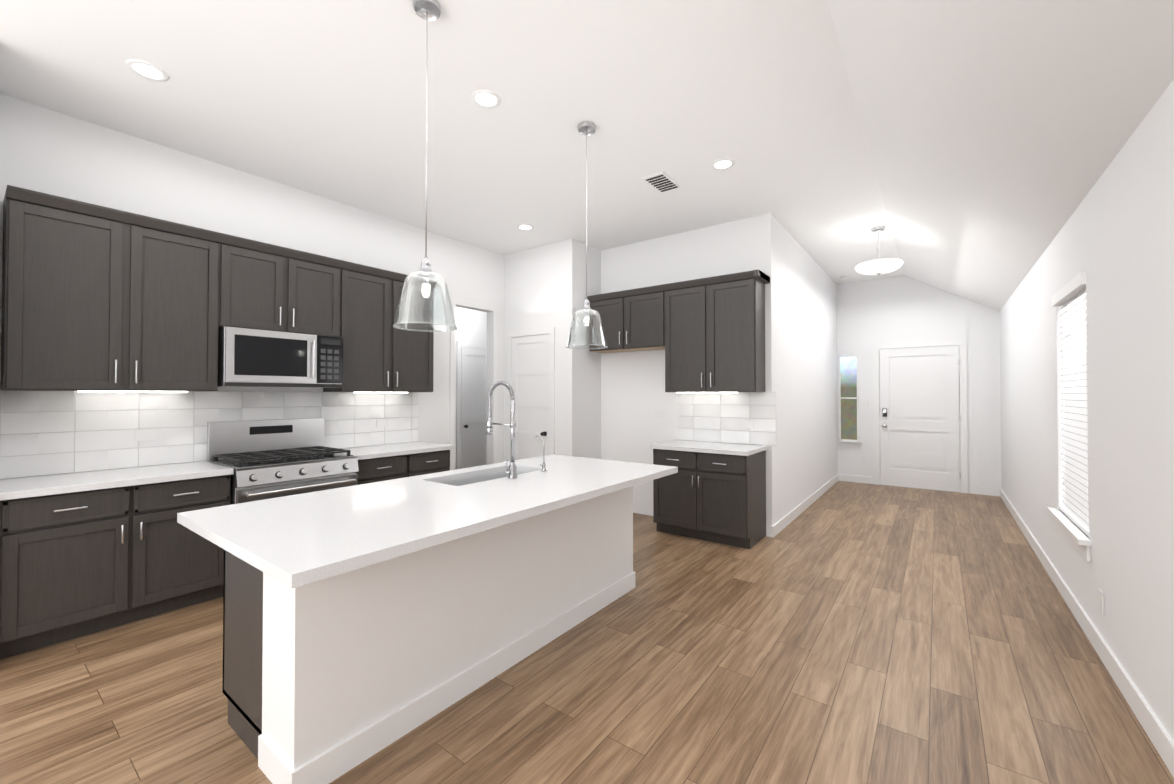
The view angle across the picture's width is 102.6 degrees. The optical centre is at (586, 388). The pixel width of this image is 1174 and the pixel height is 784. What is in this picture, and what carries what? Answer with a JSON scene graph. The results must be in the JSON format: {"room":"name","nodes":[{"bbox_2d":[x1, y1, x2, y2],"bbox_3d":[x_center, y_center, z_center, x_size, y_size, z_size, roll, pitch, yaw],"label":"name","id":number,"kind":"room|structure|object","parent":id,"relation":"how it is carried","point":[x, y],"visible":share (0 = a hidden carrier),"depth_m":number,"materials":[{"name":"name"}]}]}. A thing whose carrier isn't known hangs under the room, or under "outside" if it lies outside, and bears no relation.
{"room":"kitchen","nodes":[
{"label":"kitchen","id":0,"kind":"room"},
{"bbox_2d":[0,93,504,478],"bbox_3d":[-3.008,-0.208,3.729,0.120,3.370,7.640,-1,-1,37],"label":"wall","id":1,"kind":"structure","parent":0,"point":[48,151],"depth_m":3.87,"materials":[{"name":"white paint"}]},
{"bbox_2d":[0,185,223,392],"bbox_3d":[-3.127,-0.565,3.158,0.374,1.160,0.995,-1,-1,37],"label":"upper cabinet","id":2,"kind":"object","parent":1,"relation":"attached to","point":[98,299],"depth_m":3.00,"materials":[{"name":"grey wood"}]},
{"bbox_2d":[0,391,418,478],"bbox_3d":[-2.717,0.296,4.002,0.008,0.539,2.895,-1,-1,37],"label":"tile backsplash","id":3,"kind":"structure","parent":1,"relation":"attached to","point":[50,432],"depth_m":3.41,"materials":[{"name":"white tile"}]},
{"bbox_2d":[376,419,387,426],"bbox_3d":[-2.099,0.350,4.816,0.006,0.080,0.120,-1,-1,37],"label":"outlet","id":4,"kind":"object","parent":3,"relation":"attached to","point":[381,422],"visible":1,"depth_m":4.81,"materials":[{"name":"white plastic"}]},
{"bbox_2d":[224,234,347,391],"bbox_3d":[-2.567,-0.556,3.910,0.374,1.160,0.880,-1,-1,37],"label":"upper cabinet","id":5,"kind":"object","parent":1,"relation":"attached to","point":[269,287],"depth_m":3.80,"materials":[{"name":"grey wood"}]},
{"bbox_2d":[218,326,342,387],"bbox_3d":[-2.531,-0.231,3.879,0.460,0.440,0.852,-1,-1,37],"label":"microwave","id":6,"kind":"object","parent":5,"relation":"attached to","point":[257,358],"visible":0.98,"depth_m":3.70,"materials":[{"name":"stainless steel"},{"name":"black glass"},{"name":"plastic"}]},
{"bbox_2d":[344,262,436,392],"bbox_3d":[-2.014,-0.547,4.652,0.374,1.160,0.971,-1,-1,37],"label":"upper cabinet","id":7,"kind":"object","parent":1,"relation":"attached to","point":[380,357],"depth_m":4.50,"materials":[{"name":"grey wood"}]},
{"bbox_2d":[449,297,497,469],"bbox_3d":[-1.382,0.218,5.792,0.015,2.570,0.740,-1,-1,37],"label":"trim","id":8,"kind":"structure","parent":1,"relation":"attached to","point":[455,301],"depth_m":5.73,"materials":[{"name":"white paint"}]},
{"bbox_2d":[0,0,903,283],"bbox_3d":[-0.178,-1.839,4.048,4.300,0.100,11.500,-1,-1,37],"label":"ceiling","id":9,"kind":"structure","parent":0,"point":[324,98],"depth_m":2.98,"materials":[{"name":"white paint"}]},
{"bbox_2d":[125,59,168,81],"bbox_3d":[-2.492,-1.802,2.666,0.184,0.006,0.184,-1,-1,37],"label":"recessed light","id":10,"kind":"object","parent":9,"relation":"in","point":[147,70],"visible":1,"depth_m":2.66,"materials":[{"name":"white paint"}]},
{"bbox_2d":[392,0,457,331],"bbox_3d":[-0.755,-1.047,2.210,0.289,1.527,0.289,-1,-1,37],"label":"pendant light","id":11,"kind":"object","parent":9,"relation":"hanging from","point":[428,10],"visible":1,"depth_m":2.20,"materials":[{"name":"silver metal"}]},
{"bbox_2d":[471,89,500,108],"bbox_3d":[-0.629,-1.798,2.924,0.184,0.006,0.184,-1,-1,37],"label":"recessed light","id":12,"kind":"object","parent":9,"relation":"in","point":[483,98],"visible":1,"depth_m":2.92,"materials":[{"name":"white paint"}]},
{"bbox_2d":[517,224,533,230],"bbox_3d":[-0.678,-1.770,5.168,0.184,0.006,0.184,-1,-1,37],"label":"recessed light","id":13,"kind":"object","parent":9,"relation":"in","point":[526,227],"visible":0.94,"depth_m":5.17,"materials":[{"name":"white paint"}]},
{"bbox_2d":[566,122,607,348],"bbox_3d":[-0.002,-1.039,3.220,0.289,1.517,0.289,-1,-1,37],"label":"pendant light","id":14,"kind":"object","parent":9,"relation":"hanging from","point":[586,129],"visible":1,"depth_m":3.20,"materials":[{"name":"silver metal"}]},
{"bbox_2d":[642,171,680,192],"bbox_3d":[0.647,-1.780,4.068,0.200,0.014,0.340,-1,-1,37],"label":"ceiling vent","id":15,"kind":"object","parent":9,"relation":"in","point":[661,182],"visible":0.96,"depth_m":4.04,"materials":[{"name":"white metal"}]},
{"bbox_2d":[711,158,734,169],"bbox_3d":[1.087,-1.788,3.753,0.184,0.006,0.184,-1,-1,37],"label":"recessed light","id":16,"kind":"object","parent":9,"relation":"in","point":[723,164],"visible":1,"depth_m":3.75,"materials":[{"name":"white paint"}]},
{"bbox_2d":[855,225,902,275],"bbox_3d":[3.208,-1.507,5.174,0.452,0.534,0.452,-1,-1,37],"label":"pendant light","id":17,"kind":"object","parent":9,"relation":"hanging from","point":[878,267],"visible":1,"depth_m":5.08,"materials":[{"name":"white glass"}]},
{"bbox_2d":[455,307,486,469],"bbox_3d":[-2.209,-0.121,6.725,0.100,3.270,5.200,-1,-1,37],"label":"wall","id":18,"kind":"structure","parent":0,"point":[471,325],"depth_m":7.18,"materials":[{"name":"white paint"}]},
{"bbox_2d":[456,341,486,468],"bbox_3d":[-1.695,0.408,7.245,0.090,2.225,0.710,-1,-1,37],"label":"door","id":19,"kind":"structure","parent":18,"relation":"in","point":[471,399],"depth_m":7.20,"materials":[{"name":"white paint"}]},
{"bbox_2d":[504,239,600,461],"bbox_3d":[-0.456,-0.179,6.099,1.140,3.370,0.590,-1,-1,37],"label":"wall","id":20,"kind":"structure","parent":0,"point":[545,286],"depth_m":5.73,"materials":[{"name":"white paint"}]},
{"bbox_2d":[507,327,554,460],"bbox_3d":[-0.739,0.381,5.880,0.810,2.245,0.084,-1,-1,37],"label":"pantry door","id":21,"kind":"structure","parent":20,"relation":"in","point":[530,369],"depth_m":5.89,"materials":[{"name":"white paint"}]},
{"bbox_2d":[0,481,1173,783],"bbox_3d":[-0.150,1.530,3.985,6.650,0.100,11.500,-1,-1,37],"label":"floor","id":22,"kind":"structure","parent":0,"point":[848,633],"depth_m":2.30,"materials":[{"name":"brown wood"}]},
{"bbox_2d":[0,474,230,658],"bbox_3d":[-3.038,1.033,3.063,0.605,0.872,1.022,-1,-1,37],"label":"base cabinet","id":23,"kind":"object","parent":22,"relation":"on","point":[85,553],"depth_m":2.79,"materials":[{"name":"grey wood"}]},
{"bbox_2d":[0,462,233,501],"bbox_3d":[-3.025,0.575,3.059,0.635,0.040,1.022,-1,-1,37],"label":"countertop","id":24,"kind":"structure","parent":23,"relation":"on","point":[36,486],"depth_m":2.90,"materials":[{"name":"white stone"}]},
{"bbox_2d":[207,418,358,504],"bbox_3d":[-2.415,0.870,3.779,0.725,1.215,0.852,-1,-1,37],"label":"range","id":25,"kind":"object","parent":22,"relation":"on","point":[267,459],"visible":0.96,"depth_m":3.72,"materials":[{"name":"silver metal"}]},
{"bbox_2d":[356,450,449,484],"bbox_3d":[-1.919,1.051,4.564,0.605,0.872,0.986,-1,-1,37],"label":"base cabinet","id":26,"kind":"object","parent":22,"relation":"on","point":[371,470],"depth_m":4.35,"materials":[{"name":"grey wood"}]},
{"bbox_2d":[343,442,454,461],"bbox_3d":[-1.900,0.593,4.568,0.635,0.040,1.006,-1,-1,37],"label":"countertop","id":27,"kind":"structure","parent":26,"relation":"on","point":[390,451],"depth_m":4.49,"materials":[{"name":"white stone"}]},
{"bbox_2d":[213,458,636,783],"bbox_3d":[-0.644,1.029,2.794,0.779,0.874,2.314,-1,-1,37],"label":"kitchen island","id":28,"kind":"object","parent":22,"relation":"on","point":[362,623],"depth_m":2.02,"materials":[{"name":"white paint"}]},
{"bbox_2d":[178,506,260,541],"bbox_3d":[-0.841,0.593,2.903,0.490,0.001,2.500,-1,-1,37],"label":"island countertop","id":29,"kind":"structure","parent":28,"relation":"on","point":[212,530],"depth_m":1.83,"materials":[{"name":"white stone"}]},
{"bbox_2d":[421,470,548,489],"bbox_3d":[-0.637,0.696,3.049,0.352,0.227,0.772,-1,-1,37],"label":"sink","id":30,"kind":"object","parent":29,"relation":"in","point":[467,481],"depth_m":3.05,"materials":[{"name":"silver metal"}]},
{"bbox_2d":[213,466,676,589],"bbox_3d":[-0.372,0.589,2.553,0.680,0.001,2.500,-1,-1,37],"label":"island countertop","id":31,"kind":"structure","parent":28,"relation":"on","point":[292,570],"depth_m":1.72,"materials":[{"name":"white stone"}]},
{"bbox_2d":[486,381,517,478],"bbox_3d":[-0.554,0.251,2.936,0.264,0.605,0.111,-1,-1,37],"label":"faucet","id":32,"kind":"object","parent":31,"relation":"on","point":[512,471],"visible":1,"depth_m":2.89,"materials":[{"name":"silver metal"}]},
{"bbox_2d":[535,436,546,471],"bbox_3d":[-0.322,0.439,3.177,0.103,0.235,0.062,-1,-1,37],"label":"water tap","id":33,"kind":"object","parent":31,"relation":"on","point":[543,465],"visible":1,"depth_m":3.16,"materials":[{"name":"silver metal"}]},
{"bbox_2d":[649,440,767,548],"bbox_3d":[1.235,1.033,4.791,1.005,0.914,0.639,-1,-1,37],"label":"base cabinet","id":34,"kind":"object","parent":22,"relation":"on","point":[713,491],"visible":0.92,"depth_m":4.54,"materials":[{"name":"grey wood"}]},
{"bbox_2d":[601,213,837,525],"bbox_3d":[1.746,-0.164,7.295,3.240,3.370,3.960,-1,-1,37],"label":"wall block","id":35,"kind":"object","parent":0,"point":[801,351],"visible":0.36,"depth_m":5.58,"materials":[{"name":"white paint"}]},
{"bbox_2d":[587,269,769,392],"bbox_3d":[0.921,-0.534,5.205,2.043,1.172,0.382,-1,-1,37],"label":"wall cabinets","id":36,"kind":"object","parent":35,"relation":"attached to","point":[707,335],"visible":0.96,"depth_m":4.87,"materials":[{"name":"grey wood"}]},
{"bbox_2d":[678,392,775,445],"bbox_3d":[1.461,0.309,5.025,1.070,0.539,0.008,-1,-1,37],"label":"backsplash","id":37,"kind":"structure","parent":35,"relation":"attached to","point":[728,413],"depth_m":4.99,"materials":[{"name":"tile"}]},
{"bbox_2d":[742,420,752,428],"bbox_3d":[1.660,0.371,4.864,0.120,0.080,0.006,-1,-1,37],"label":"outlet","id":38,"kind":"object","parent":37,"relation":"attached to","point":[747,424],"visible":1,"depth_m":4.86,"materials":[{"name":"white plastic"}]},
{"bbox_2d":[770,474,837,537],"bbox_3d":[3.016,1.453,6.257,0.015,0.110,3.875,-1,-1,37],"label":"baseboard","id":39,"kind":"structure","parent":35,"relation":"attached to","point":[787,519],"depth_m":5.61,"materials":[{"name":"white paint"}]},
{"bbox_2d":[836,276,1001,492],"bbox_3d":[5.020,-0.164,7.262,2.250,3.370,0.100,-1,-1,37],"label":"wall","id":40,"kind":"structure","parent":0,"point":[899,309],"depth_m":7.15,"materials":[{"name":"white paint"}]},
{"bbox_2d":[839,355,861,447],"bbox_3d":[4.305,0.211,7.688,0.330,1.510,0.060,-1,-1,37],"label":"window","id":41,"kind":"structure","parent":40,"relation":"in","point":[848,407],"depth_m":7.72,"materials":[{"name":"clear glass"}]},
{"bbox_2d":[838,474,872,483],"bbox_3d":[4.376,1.471,7.650,0.470,0.110,0.015,-1,-1,37],"label":"baseboard","id":42,"kind":"structure","parent":40,"relation":"attached to","point":[841,477],"depth_m":7.65,"materials":[{"name":"white paint"}]},
{"bbox_2d":[873,339,967,492],"bbox_3d":[5.026,0.402,7.138,1.170,2.235,0.077,-1,-1,37],"label":"front door","id":43,"kind":"structure","parent":40,"relation":"in","point":[917,444],"depth_m":7.13,"materials":[{"name":"white paint"}]},
{"bbox_2d":[969,486,997,495],"bbox_3d":[5.651,1.459,6.700,0.310,0.110,0.015,-1,-1,37],"label":"baseboard","id":44,"kind":"structure","parent":40,"relation":"attached to","point":[972,489],"depth_m":6.69,"materials":[{"name":"white paint"}]},
{"bbox_2d":[827,0,1173,310],"bbox_3d":[2.031,-1.494,2.397,1.210,0.830,11.500,-1,-1,37],"label":"ceiling","id":45,"kind":"structure","parent":0,"point":[998,134],"depth_m":2.43,"materials":[{"name":"white paint"}]},
{"bbox_2d":[1000,80,1173,740],"bbox_3d":[2.476,0.131,2.045,0.100,2.650,11.500,-1,-1,37],"label":"wall","id":46,"kind":"structure","parent":0,"point":[1114,239],"depth_m":2.31,"materials":[{"name":"white paint"}]},
{"bbox_2d":[1047,272,1091,561],"bbox_3d":[3.237,0.162,3.118,0.150,1.705,0.990,-1,-1,37],"label":"window blinds","id":47,"kind":"object","parent":46,"relation":"attached to","point":[1074,508],"visible":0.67,"depth_m":3.12,"materials":[{"name":"white plastic"}]},
{"bbox_2d":[998,488,1173,776],"bbox_3d":[2.399,1.401,2.024,0.015,0.110,11.400,-1,-1,37],"label":"baseboard","id":48,"kind":"structure","parent":46,"relation":"attached to","point":[1162,741],"depth_m":2.41,"materials":[{"name":"white paint"}]},
{"bbox_2d":[1099,589,1103,615],"bbox_3d":[2.799,1.163,2.559,0.006,0.120,0.070,-1,-1,37],"label":"outlet","id":49,"kind":"object","parent":46,"relation":"attached to","point":[1101,602],"visible":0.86,"depth_m":2.54,"materials":[{"name":"white plastic"}]}
]}

